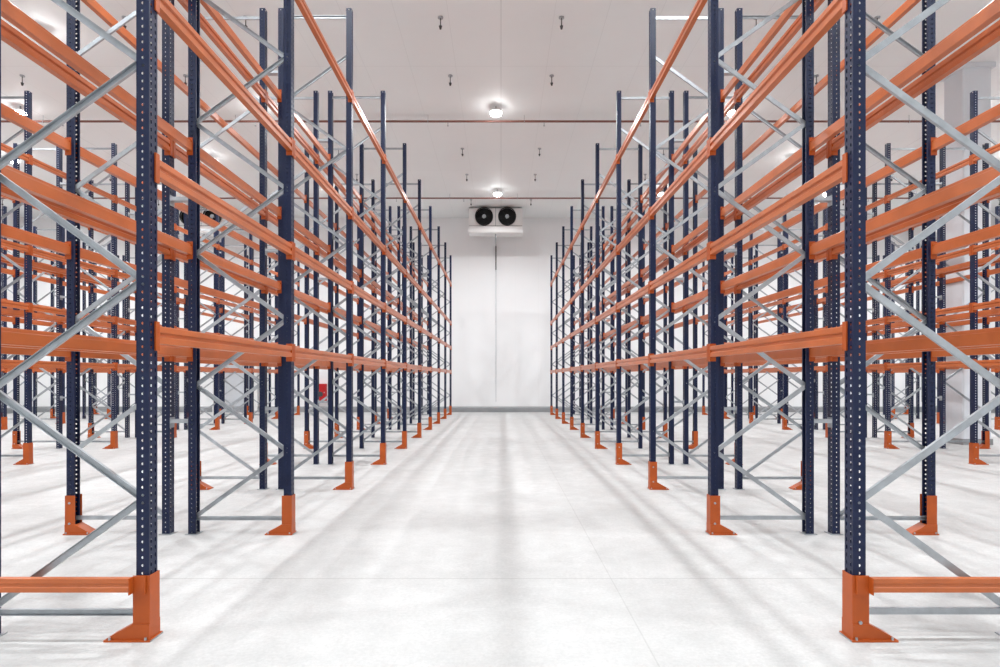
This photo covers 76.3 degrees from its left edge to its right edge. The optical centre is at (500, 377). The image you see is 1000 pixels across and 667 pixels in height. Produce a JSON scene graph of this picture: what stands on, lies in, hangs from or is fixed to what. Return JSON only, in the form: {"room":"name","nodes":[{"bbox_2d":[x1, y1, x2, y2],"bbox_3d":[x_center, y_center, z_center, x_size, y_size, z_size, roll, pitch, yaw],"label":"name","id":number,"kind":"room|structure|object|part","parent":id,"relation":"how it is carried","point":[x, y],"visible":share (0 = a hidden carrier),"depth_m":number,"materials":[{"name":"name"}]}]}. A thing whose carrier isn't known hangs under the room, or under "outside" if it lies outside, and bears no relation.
{"room":"warehouse","nodes":[
{"label":"warehouse","id":0,"kind":"room"},
{"bbox_2d":[1,211,26,407],"bbox_3d":[-23.650,-3.124,12.800,0.300,9.620,37.600,0,0,0],"label":"wall","id":1,"kind":"structure","parent":0,"point":[10,216],"depth_m":30.64,"materials":[{"name":"white paint"}]},
{"bbox_2d":[3,408,12,413],"bbox_3d":[-23.420,1.551,12.720,0.160,0.270,37.440,0,0,0],"label":"baseboard","id":2,"kind":"structure","parent":1,"relation":"attached to","point":[9,410],"depth_m":30.25,"materials":[{"name":"grey paint"}]},
{"bbox_2d":[32,218,936,406],"bbox_3d":[0.200,-3.124,31.750,48.000,9.620,0.300,0,0,0],"label":"wall","id":3,"kind":"structure","parent":0,"point":[501,316],"depth_m":31.60,"materials":[{"name":"white paint"}]},
{"bbox_2d":[179,208,236,239],"bbox_3d":[-13.880,-3.377,30.459,2.502,9.109,2.217,0,0,0],"label":"cooler","id":4,"kind":"object","parent":3,"relation":"attached to","point":[210,214],"depth_m":29.50,"materials":[{"name":"white metal"}]},
{"bbox_2d":[319,384,326,400],"bbox_3d":[-8.900,0.711,31.473,0.560,0.850,0.235,0,0,0],"label":"cabinet","id":5,"kind":"object","parent":3,"relation":"attached to","point":[322,387],"visible":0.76,"depth_m":31.38,"materials":[{"name":"red metal"}]},
{"bbox_2d":[32,407,936,411],"bbox_3d":[0.200,1.551,31.520,47.400,0.270,0.160,0,0,0],"label":"baseboard","id":6,"kind":"structure","parent":3,"relation":"attached to","point":[39,409],"depth_m":31.44,"materials":[{"name":"grey paint"}]},
{"bbox_2d":[469,207,522,269],"bbox_3d":[-0.250,-3.377,30.459,2.502,9.109,2.217,0,0,0],"label":"cooler","id":7,"kind":"object","parent":3,"relation":"attached to","point":[483,221],"depth_m":29.50,"materials":[{"name":"white metal"}]},
{"bbox_2d":[0,412,999,666],"bbox_3d":[0.200,1.786,12.800,48.000,0.200,38.200,0,0,0],"label":"floor","id":8,"kind":"structure","parent":0,"point":[493,539],"depth_m":6.02,"materials":[{"name":"concrete"}]},
{"bbox_2d":[1,229,121,423],"bbox_3d":[-17.918,-1.954,16.582,1.335,7.280,25.137,0,0,0],"label":"rack","id":9,"kind":"object","parent":8,"relation":"on","point":[52,410],"visible":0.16,"depth_m":26.30,"materials":[{"name":"metal"}]},
{"bbox_3d":[-18.005,-1.954,23.530,1.160,7.280,0.162,0,0,0],"label":"upright frame","id":10,"kind":"part","parent":9,"relation":"part of","materials":[{"name":"blue paint"}]},
{"bbox_3d":[-18.005,-1.954,26.300,1.160,7.280,0.162,0,0,0],"label":"upright frame","id":11,"kind":"part","parent":9,"relation":"part of","materials":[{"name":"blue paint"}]},
{"bbox_3d":[-18.005,-1.954,29.070,1.160,7.280,0.162,0,0,0],"label":"upright frame","id":12,"kind":"part","parent":9,"relation":"part of","materials":[{"name":"blue paint"}]},
{"bbox_2d":[1,206,142,429],"bbox_3d":[-16.695,-1.954,16.584,1.290,7.280,25.140,0,0,0],"label":"rack","id":13,"kind":"object","parent":8,"relation":"on","point":[4,426],"visible":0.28,"depth_m":23.56,"materials":[{"name":"orange metal"}]},
{"bbox_3d":[-16.695,-1.954,20.760,1.160,7.280,0.162,0,0,0],"label":"upright frame","id":14,"kind":"part","parent":13,"relation":"part of","materials":[{"name":"blue paint"}]},
{"bbox_3d":[-16.695,-1.954,23.530,1.160,7.280,0.162,0,0,0],"label":"upright frame","id":15,"kind":"part","parent":13,"relation":"part of","materials":[{"name":"blue paint"}]},
{"bbox_3d":[-16.695,-1.954,26.300,1.160,7.280,0.162,0,0,0],"label":"upright frame","id":16,"kind":"part","parent":13,"relation":"part of","materials":[{"name":"blue paint"}]},
{"bbox_3d":[-16.695,-1.954,29.070,1.160,7.280,0.162,0,0,0],"label":"upright frame","id":17,"kind":"part","parent":13,"relation":"part of","materials":[{"name":"blue paint"}]},
{"bbox_2d":[1,143,274,448],"bbox_3d":[-10.977,-1.954,16.582,1.335,7.280,25.137,0,0,0],"label":"rack","id":18,"kind":"object","parent":8,"relation":"on","point":[15,272],"visible":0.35,"depth_m":17.94,"materials":[{"name":"orange metal"}]},
{"bbox_3d":[-11.065,-1.954,15.220,1.160,7.280,0.162,0,0,0],"label":"upright frame","id":19,"kind":"part","parent":18,"relation":"part of","materials":[{"name":"blue paint"}]},
{"bbox_3d":[-11.065,-1.954,17.990,1.160,7.280,0.162,0,0,0],"label":"upright frame","id":20,"kind":"part","parent":18,"relation":"part of","materials":[{"name":"blue paint"}]},
{"bbox_3d":[-11.065,-1.954,20.760,1.160,7.280,0.162,0,0,0],"label":"upright frame","id":21,"kind":"part","parent":18,"relation":"part of","materials":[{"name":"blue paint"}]},
{"bbox_3d":[-11.065,-1.954,23.530,1.160,7.280,0.162,0,0,0],"label":"upright frame","id":22,"kind":"part","parent":18,"relation":"part of","materials":[{"name":"blue paint"}]},
{"bbox_3d":[-11.065,-1.954,26.300,1.160,7.280,0.162,0,0,0],"label":"upright frame","id":23,"kind":"part","parent":18,"relation":"part of","materials":[{"name":"blue paint"}]},
{"bbox_3d":[-11.065,-1.954,29.070,1.160,7.280,0.162,0,0,0],"label":"upright frame","id":24,"kind":"part","parent":18,"relation":"part of","materials":[{"name":"blue paint"}]},
{"bbox_2d":[1,91,299,464],"bbox_3d":[-9.755,-1.954,16.584,1.290,7.280,25.140,0,0,0],"label":"rack","id":25,"kind":"object","parent":8,"relation":"on","point":[27,306],"visible":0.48,"depth_m":15.20,"materials":[{"name":"orange metal"}]},
{"bbox_3d":[-9.755,-1.954,12.450,1.160,7.280,0.162,0,0,0],"label":"upright frame","id":26,"kind":"part","parent":25,"relation":"part of","materials":[{"name":"blue paint"}]},
{"bbox_3d":[-9.755,-1.954,15.220,1.160,7.280,0.162,0,0,0],"label":"upright frame","id":27,"kind":"part","parent":25,"relation":"part of","materials":[{"name":"blue paint"}]},
{"bbox_3d":[-9.755,-1.954,17.990,1.160,7.280,0.162,0,0,0],"label":"upright frame","id":28,"kind":"part","parent":25,"relation":"part of","materials":[{"name":"blue paint"}]},
{"bbox_3d":[-9.755,-1.954,20.760,1.160,7.280,0.162,0,0,0],"label":"upright frame","id":29,"kind":"part","parent":25,"relation":"part of","materials":[{"name":"blue paint"}]},
{"bbox_3d":[-9.755,-1.954,23.530,1.160,7.280,0.162,0,0,0],"label":"upright frame","id":30,"kind":"part","parent":25,"relation":"part of","materials":[{"name":"blue paint"}]},
{"bbox_3d":[-9.755,-1.954,26.300,1.160,7.280,0.162,0,0,0],"label":"upright frame","id":31,"kind":"part","parent":25,"relation":"part of","materials":[{"name":"blue paint"}]},
{"bbox_3d":[-9.755,-1.954,29.070,1.160,7.280,0.162,0,0,0],"label":"upright frame","id":32,"kind":"part","parent":25,"relation":"part of","materials":[{"name":"blue paint"}]},
{"bbox_2d":[1,0,426,534],"bbox_3d":[-4.037,-1.954,16.582,1.335,7.280,25.137,0,0,0],"label":"rack","id":33,"kind":"object","parent":8,"relation":"on","point":[75,83],"visible":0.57,"depth_m":7.59,"materials":[{"name":"orange metal"}]},
{"bbox_3d":[-4.125,-1.954,6.910,1.160,7.280,0.162,0,0,0],"label":"upright frame","id":34,"kind":"part","parent":33,"relation":"part of","materials":[{"name":"blue paint"}]},
{"bbox_3d":[-4.125,-1.954,9.680,1.160,7.280,0.162,0,0,0],"label":"upright frame","id":35,"kind":"part","parent":33,"relation":"part of","materials":[{"name":"blue paint"}]},
{"bbox_3d":[-4.125,-1.954,12.450,1.160,7.280,0.162,0,0,0],"label":"upright frame","id":36,"kind":"part","parent":33,"relation":"part of","materials":[{"name":"blue paint"}]},
{"bbox_3d":[-4.125,-1.954,15.220,1.160,7.280,0.162,0,0,0],"label":"upright frame","id":37,"kind":"part","parent":33,"relation":"part of","materials":[{"name":"blue paint"}]},
{"bbox_3d":[-4.125,-1.954,17.990,1.160,7.280,0.162,0,0,0],"label":"upright frame","id":38,"kind":"part","parent":33,"relation":"part of","materials":[{"name":"blue paint"}]},
{"bbox_3d":[-4.125,-1.954,20.760,1.160,7.280,0.162,0,0,0],"label":"upright frame","id":39,"kind":"part","parent":33,"relation":"part of","materials":[{"name":"blue paint"}]},
{"bbox_3d":[-4.125,-1.954,23.530,1.160,7.280,0.162,0,0,0],"label":"upright frame","id":40,"kind":"part","parent":33,"relation":"part of","materials":[{"name":"blue paint"}]},
{"bbox_3d":[-4.125,-1.954,26.300,1.160,7.280,0.162,0,0,0],"label":"upright frame","id":41,"kind":"part","parent":33,"relation":"part of","materials":[{"name":"blue paint"}]},
{"bbox_3d":[-4.125,-1.954,29.070,1.160,7.280,0.162,0,0,0],"label":"upright frame","id":42,"kind":"part","parent":33,"relation":"part of","materials":[{"name":"blue paint"}]},
{"bbox_2d":[0,0,451,642],"bbox_3d":[-2.815,-1.954,16.584,1.290,7.280,25.140,0,0,0],"label":"rack","id":43,"kind":"object","parent":8,"relation":"on","point":[192,344],"visible":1,"depth_m":6.86,"materials":[{"name":"orange metal"}]},
{"bbox_3d":[-2.865,1.323,4.052,1.190,0.115,0.076,0,0,0],"label":"rail","id":44,"kind":"part","parent":43,"relation":"part of","materials":[{"name":"orange metal"}]},
{"bbox_3d":[-2.815,-1.954,4.140,1.160,7.280,0.162,0,0,0],"label":"upright frame","id":45,"kind":"part","parent":43,"relation":"part of","materials":[{"name":"blue paint"}]},
{"bbox_3d":[-2.815,-1.954,6.910,1.160,7.280,0.162,0,0,0],"label":"upright frame","id":46,"kind":"part","parent":43,"relation":"part of","materials":[{"name":"blue paint"}]},
{"bbox_3d":[-2.815,-1.954,9.680,1.160,7.280,0.162,0,0,0],"label":"upright frame","id":47,"kind":"part","parent":43,"relation":"part of","materials":[{"name":"blue paint"}]},
{"bbox_3d":[-2.815,-1.954,12.450,1.160,7.280,0.162,0,0,0],"label":"upright frame","id":48,"kind":"part","parent":43,"relation":"part of","materials":[{"name":"blue paint"}]},
{"bbox_3d":[-2.815,-1.954,15.220,1.160,7.280,0.162,0,0,0],"label":"upright frame","id":49,"kind":"part","parent":43,"relation":"part of","materials":[{"name":"blue paint"}]},
{"bbox_3d":[-2.815,-1.954,17.990,1.160,7.280,0.162,0,0,0],"label":"upright frame","id":50,"kind":"part","parent":43,"relation":"part of","materials":[{"name":"blue paint"}]},
{"bbox_3d":[-2.815,-1.954,20.760,1.160,7.280,0.162,0,0,0],"label":"upright frame","id":51,"kind":"part","parent":43,"relation":"part of","materials":[{"name":"blue paint"}]},
{"bbox_3d":[-2.815,-1.954,23.530,1.160,7.280,0.162,0,0,0],"label":"upright frame","id":52,"kind":"part","parent":43,"relation":"part of","materials":[{"name":"blue paint"}]},
{"bbox_3d":[-2.815,-1.954,26.300,1.160,7.280,0.162,0,0,0],"label":"upright frame","id":53,"kind":"part","parent":43,"relation":"part of","materials":[{"name":"blue paint"}]},
{"bbox_3d":[-2.815,-1.954,29.070,1.160,7.280,0.162,0,0,0],"label":"upright frame","id":54,"kind":"part","parent":43,"relation":"part of","materials":[{"name":"blue paint"}]},
{"bbox_2d":[212,364,257,411],"bbox_3d":[-12.450,0.256,31.360,3.900,2.860,0.140,0,0,0],"label":"door","id":55,"kind":"structure","parent":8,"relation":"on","point":[234,379],"depth_m":31.38,"materials":[{"name":"metal"}]},
{"bbox_2d":[550,0,999,642],"bbox_3d":[2.902,-1.954,16.582,1.335,7.280,25.137,0,0,0],"label":"rack","id":56,"kind":"object","parent":8,"relation":"on","point":[809,344],"visible":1,"depth_m":6.86,"materials":[{"name":"orange metal"}]},
{"bbox_3d":[2.815,-1.954,29.070,1.160,7.280,0.162,0,0,0],"label":"upright frame","id":57,"kind":"part","parent":56,"relation":"part of","materials":[{"name":"blue paint"}]},
{"bbox_3d":[2.815,-1.954,26.300,1.160,7.280,0.162,0,0,0],"label":"upright frame","id":58,"kind":"part","parent":56,"relation":"part of","materials":[{"name":"blue paint"}]},
{"bbox_3d":[2.815,-1.954,23.530,1.160,7.280,0.162,0,0,0],"label":"upright frame","id":59,"kind":"part","parent":56,"relation":"part of","materials":[{"name":"blue paint"}]},
{"bbox_3d":[2.815,-1.954,20.760,1.160,7.280,0.162,0,0,0],"label":"upright frame","id":60,"kind":"part","parent":56,"relation":"part of","materials":[{"name":"blue paint"}]},
{"bbox_3d":[2.815,-1.954,17.990,1.160,7.280,0.162,0,0,0],"label":"upright frame","id":61,"kind":"part","parent":56,"relation":"part of","materials":[{"name":"blue paint"}]},
{"bbox_3d":[2.815,-1.954,15.220,1.160,7.280,0.162,0,0,0],"label":"upright frame","id":62,"kind":"part","parent":56,"relation":"part of","materials":[{"name":"blue paint"}]},
{"bbox_3d":[2.815,-1.954,12.450,1.160,7.280,0.162,0,0,0],"label":"upright frame","id":63,"kind":"part","parent":56,"relation":"part of","materials":[{"name":"blue paint"}]},
{"bbox_3d":[2.815,-1.954,9.680,1.160,7.280,0.162,0,0,0],"label":"upright frame","id":64,"kind":"part","parent":56,"relation":"part of","materials":[{"name":"blue paint"}]},
{"bbox_3d":[2.815,-1.954,6.910,1.160,7.280,0.162,0,0,0],"label":"upright frame","id":65,"kind":"part","parent":56,"relation":"part of","materials":[{"name":"blue paint"}]},
{"bbox_3d":[2.815,-1.954,4.140,1.160,7.280,0.162,0,0,0],"label":"upright frame","id":66,"kind":"part","parent":56,"relation":"part of","materials":[{"name":"blue paint"}]},
{"bbox_3d":[2.865,1.323,4.052,1.190,0.115,0.076,0,0,0],"label":"rail","id":67,"kind":"part","parent":56,"relation":"part of","materials":[{"name":"orange metal"}]},
{"bbox_2d":[579,0,999,534],"bbox_3d":[4.125,-1.954,16.584,1.290,7.280,25.140,0,0,0],"label":"rack","id":68,"kind":"object","parent":8,"relation":"on","point":[926,83],"visible":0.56,"depth_m":7.26,"materials":[{"name":"orange metal"}]},
{"bbox_3d":[4.125,-1.954,29.070,1.160,7.280,0.162,0,0,0],"label":"upright frame","id":69,"kind":"part","parent":68,"relation":"part of","materials":[{"name":"blue paint"}]},
{"bbox_3d":[4.125,-1.954,26.300,1.160,7.280,0.162,0,0,0],"label":"upright frame","id":70,"kind":"part","parent":68,"relation":"part of","materials":[{"name":"blue paint"}]},
{"bbox_3d":[4.125,-1.954,23.530,1.160,7.280,0.162,0,0,0],"label":"upright frame","id":71,"kind":"part","parent":68,"relation":"part of","materials":[{"name":"blue paint"}]},
{"bbox_3d":[4.125,-1.954,20.760,1.160,7.280,0.162,0,0,0],"label":"upright frame","id":72,"kind":"part","parent":68,"relation":"part of","materials":[{"name":"blue paint"}]},
{"bbox_3d":[4.125,-1.954,17.990,1.160,7.280,0.162,0,0,0],"label":"upright frame","id":73,"kind":"part","parent":68,"relation":"part of","materials":[{"name":"blue paint"}]},
{"bbox_3d":[4.125,-1.954,15.220,1.160,7.280,0.162,0,0,0],"label":"upright frame","id":74,"kind":"part","parent":68,"relation":"part of","materials":[{"name":"blue paint"}]},
{"bbox_3d":[4.125,-1.954,12.450,1.160,7.280,0.162,0,0,0],"label":"upright frame","id":75,"kind":"part","parent":68,"relation":"part of","materials":[{"name":"blue paint"}]},
{"bbox_3d":[4.125,-1.954,9.680,1.160,7.280,0.162,0,0,0],"label":"upright frame","id":76,"kind":"part","parent":68,"relation":"part of","materials":[{"name":"blue paint"}]},
{"bbox_3d":[4.125,-1.954,6.910,1.160,7.280,0.162,0,0,0],"label":"upright frame","id":77,"kind":"part","parent":68,"relation":"part of","materials":[{"name":"blue paint"}]},
{"bbox_2d":[702,91,999,464],"bbox_3d":[9.842,-1.954,16.582,1.335,7.280,25.137,0,0,0],"label":"rack","id":78,"kind":"object","parent":8,"relation":"on","point":[974,306],"visible":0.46,"depth_m":15.20,"materials":[{"name":"orange metal"}]},
{"bbox_3d":[9.755,-1.954,29.070,1.160,7.280,0.162,0,0,0],"label":"upright frame","id":79,"kind":"part","parent":78,"relation":"part of","materials":[{"name":"blue paint"}]},
{"bbox_3d":[9.755,-1.954,26.300,1.160,7.280,0.162,0,0,0],"label":"upright frame","id":80,"kind":"part","parent":78,"relation":"part of","materials":[{"name":"blue paint"}]},
{"bbox_3d":[9.755,-1.954,23.530,1.160,7.280,0.162,0,0,0],"label":"upright frame","id":81,"kind":"part","parent":78,"relation":"part of","materials":[{"name":"blue paint"}]},
{"bbox_3d":[9.755,-1.954,20.760,1.160,7.280,0.162,0,0,0],"label":"upright frame","id":82,"kind":"part","parent":78,"relation":"part of","materials":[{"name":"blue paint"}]},
{"bbox_3d":[9.755,-1.954,17.990,1.160,7.280,0.162,0,0,0],"label":"upright frame","id":83,"kind":"part","parent":78,"relation":"part of","materials":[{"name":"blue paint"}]},
{"bbox_3d":[9.755,-1.954,15.220,1.160,7.280,0.162,0,0,0],"label":"upright frame","id":84,"kind":"part","parent":78,"relation":"part of","materials":[{"name":"blue paint"}]},
{"bbox_3d":[9.755,-1.954,12.450,1.160,7.280,0.162,0,0,0],"label":"upright frame","id":85,"kind":"part","parent":78,"relation":"part of","materials":[{"name":"blue paint"}]},
{"bbox_2d":[731,143,999,448],"bbox_3d":[11.065,-1.954,16.584,1.290,7.280,25.140,0,0,0],"label":"rack","id":86,"kind":"object","parent":8,"relation":"on","point":[986,272],"visible":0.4,"depth_m":17.94,"materials":[{"name":"orange metal"}]},
{"bbox_3d":[11.065,-1.954,29.070,1.160,7.280,0.162,0,0,0],"label":"upright frame","id":87,"kind":"part","parent":86,"relation":"part of","materials":[{"name":"blue paint"}]},
{"bbox_3d":[11.065,-1.954,26.300,1.160,7.280,0.162,0,0,0],"label":"upright frame","id":88,"kind":"part","parent":86,"relation":"part of","materials":[{"name":"blue paint"}]},
{"bbox_3d":[11.065,-1.954,23.530,1.160,7.280,0.162,0,0,0],"label":"upright frame","id":89,"kind":"part","parent":86,"relation":"part of","materials":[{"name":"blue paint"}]},
{"bbox_3d":[11.065,-1.954,20.760,1.160,7.280,0.162,0,0,0],"label":"upright frame","id":90,"kind":"part","parent":86,"relation":"part of","materials":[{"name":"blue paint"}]},
{"bbox_3d":[11.065,-1.954,17.990,1.160,7.280,0.162,0,0,0],"label":"upright frame","id":91,"kind":"part","parent":86,"relation":"part of","materials":[{"name":"blue paint"}]},
{"bbox_3d":[11.065,-1.954,15.220,1.160,7.280,0.162,0,0,0],"label":"upright frame","id":92,"kind":"part","parent":86,"relation":"part of","materials":[{"name":"blue paint"}]},
{"bbox_2d":[859,206,999,429],"bbox_3d":[16.782,-1.954,16.582,1.335,7.280,25.137,0,0,0],"label":"rack","id":93,"kind":"object","parent":8,"relation":"on","point":[997,208],"visible":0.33,"depth_m":26.25,"materials":[{"name":"metal"}]},
{"bbox_3d":[16.695,-1.954,29.070,1.160,7.280,0.162,0,0,0],"label":"upright frame","id":94,"kind":"part","parent":93,"relation":"part of","materials":[{"name":"blue paint"}]},
{"bbox_3d":[16.695,-1.954,26.300,1.160,7.280,0.162,0,0,0],"label":"upright frame","id":95,"kind":"part","parent":93,"relation":"part of","materials":[{"name":"blue paint"}]},
{"bbox_3d":[16.695,-1.954,23.530,1.160,7.280,0.162,0,0,0],"label":"upright frame","id":96,"kind":"part","parent":93,"relation":"part of","materials":[{"name":"blue paint"}]},
{"bbox_3d":[16.695,-1.954,20.760,1.160,7.280,0.162,0,0,0],"label":"upright frame","id":97,"kind":"part","parent":93,"relation":"part of","materials":[{"name":"blue paint"}]},
{"bbox_2d":[883,250,998,423],"bbox_3d":[18.005,-1.954,16.584,1.290,7.280,25.140,0,0,0],"label":"rack","id":98,"kind":"object","parent":8,"relation":"on","point":[906,273],"visible":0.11,"depth_m":29.02,"materials":[{"name":"blue paint"}]},
{"bbox_3d":[18.005,-1.954,29.070,1.160,7.280,0.162,0,0,0],"label":"upright frame","id":99,"kind":"part","parent":98,"relation":"part of","materials":[{"name":"blue paint"}]},
{"bbox_3d":[18.005,-1.954,23.530,1.160,7.280,0.162,0,0,0],"label":"upright frame","id":100,"kind":"part","parent":98,"relation":"part of","materials":[{"name":"blue paint"}]},
{"bbox_2d":[940,62,995,444],"bbox_3d":[12.000,-3.123,16.400,0.840,9.617,0.840,0,0,0],"label":"structural column","id":101,"kind":"structure","parent":8,"relation":"on","point":[972,76],"depth_m":16.07,"materials":[{"name":"white paint"}]},
{"bbox_2d":[1,0,999,217],"bbox_3d":[0.200,-8.034,12.800,48.000,0.200,38.200,0,0,0],"label":"ceiling","id":102,"kind":"structure","parent":0,"point":[503,54],"depth_m":17.58,"materials":[{"name":"paint"}]},
{"bbox_2d":[15,106,26,115],"bbox_3d":[-14.030,-7.787,18.600,0.350,0.287,0.350,0,0,0],"label":"lamp","id":103,"kind":"object","parent":102,"relation":"hanging from","point":[18,110],"visible":0.28,"depth_m":18.50,"materials":[{"name":"metal"}]},
{"bbox_2d":[490,106,501,116],"bbox_3d":[-0.150,-7.787,18.600,0.350,0.287,0.350,0,0,0],"label":"lamp","id":104,"kind":"object","parent":102,"relation":"hanging from","point":[495,113],"visible":1,"depth_m":18.51,"materials":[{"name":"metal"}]},
{"bbox_2d":[493,189,501,196],"bbox_3d":[-0.150,-7.787,26.800,0.350,0.287,0.350,0,0,0],"label":"lamp","id":105,"kind":"object","parent":102,"relation":"hanging from","point":[497,194],"visible":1,"depth_m":26.70,"materials":[{"name":"metal"}]},
{"bbox_2d":[1,115,999,125],"bbox_3d":[0.050,-7.762,19.200,46.500,0.336,0.096,0,0,0],"label":"pipe","id":106,"kind":"object","parent":102,"relation":"attached to","point":[2,121],"visible":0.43,"depth_m":19.17,"materials":[{"name":"red metal"}]},
{"bbox_2d":[1,195,999,201],"bbox_3d":[0.050,-7.762,27.400,46.500,0.336,0.096,0,0,0],"label":"pipe","id":107,"kind":"object","parent":102,"relation":"attached to","point":[396,198],"visible":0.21,"depth_m":27.38,"materials":[{"name":"metal"}]},
{"bbox_2d":[728,107,734,116],"bbox_3d":[6.790,-7.787,18.600,0.350,0.287,0.350,0,0,0],"label":"lamp","id":108,"kind":"object","parent":102,"relation":"hanging from","point":[731,112],"visible":0.37,"depth_m":18.51,"materials":[{"name":"metal"}]},
{"bbox_2d":[914,220,936,401],"bbox_3d":[20.820,-3.377,30.459,2.502,9.109,2.217,0,0,0],"label":"cooler","id":109,"kind":"object","parent":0,"point":[917,230],"depth_m":30.14,"materials":[{"name":"white metal"}]},
{"bbox_2d":[991,214,998,399],"bbox_3d":[24.050,-3.124,12.800,0.300,9.620,37.600,0,0,0],"label":"wall","id":110,"kind":"structure","parent":0,"point":[992,217],"depth_m":30.91,"materials":[{"name":"white paint"}]}
]}

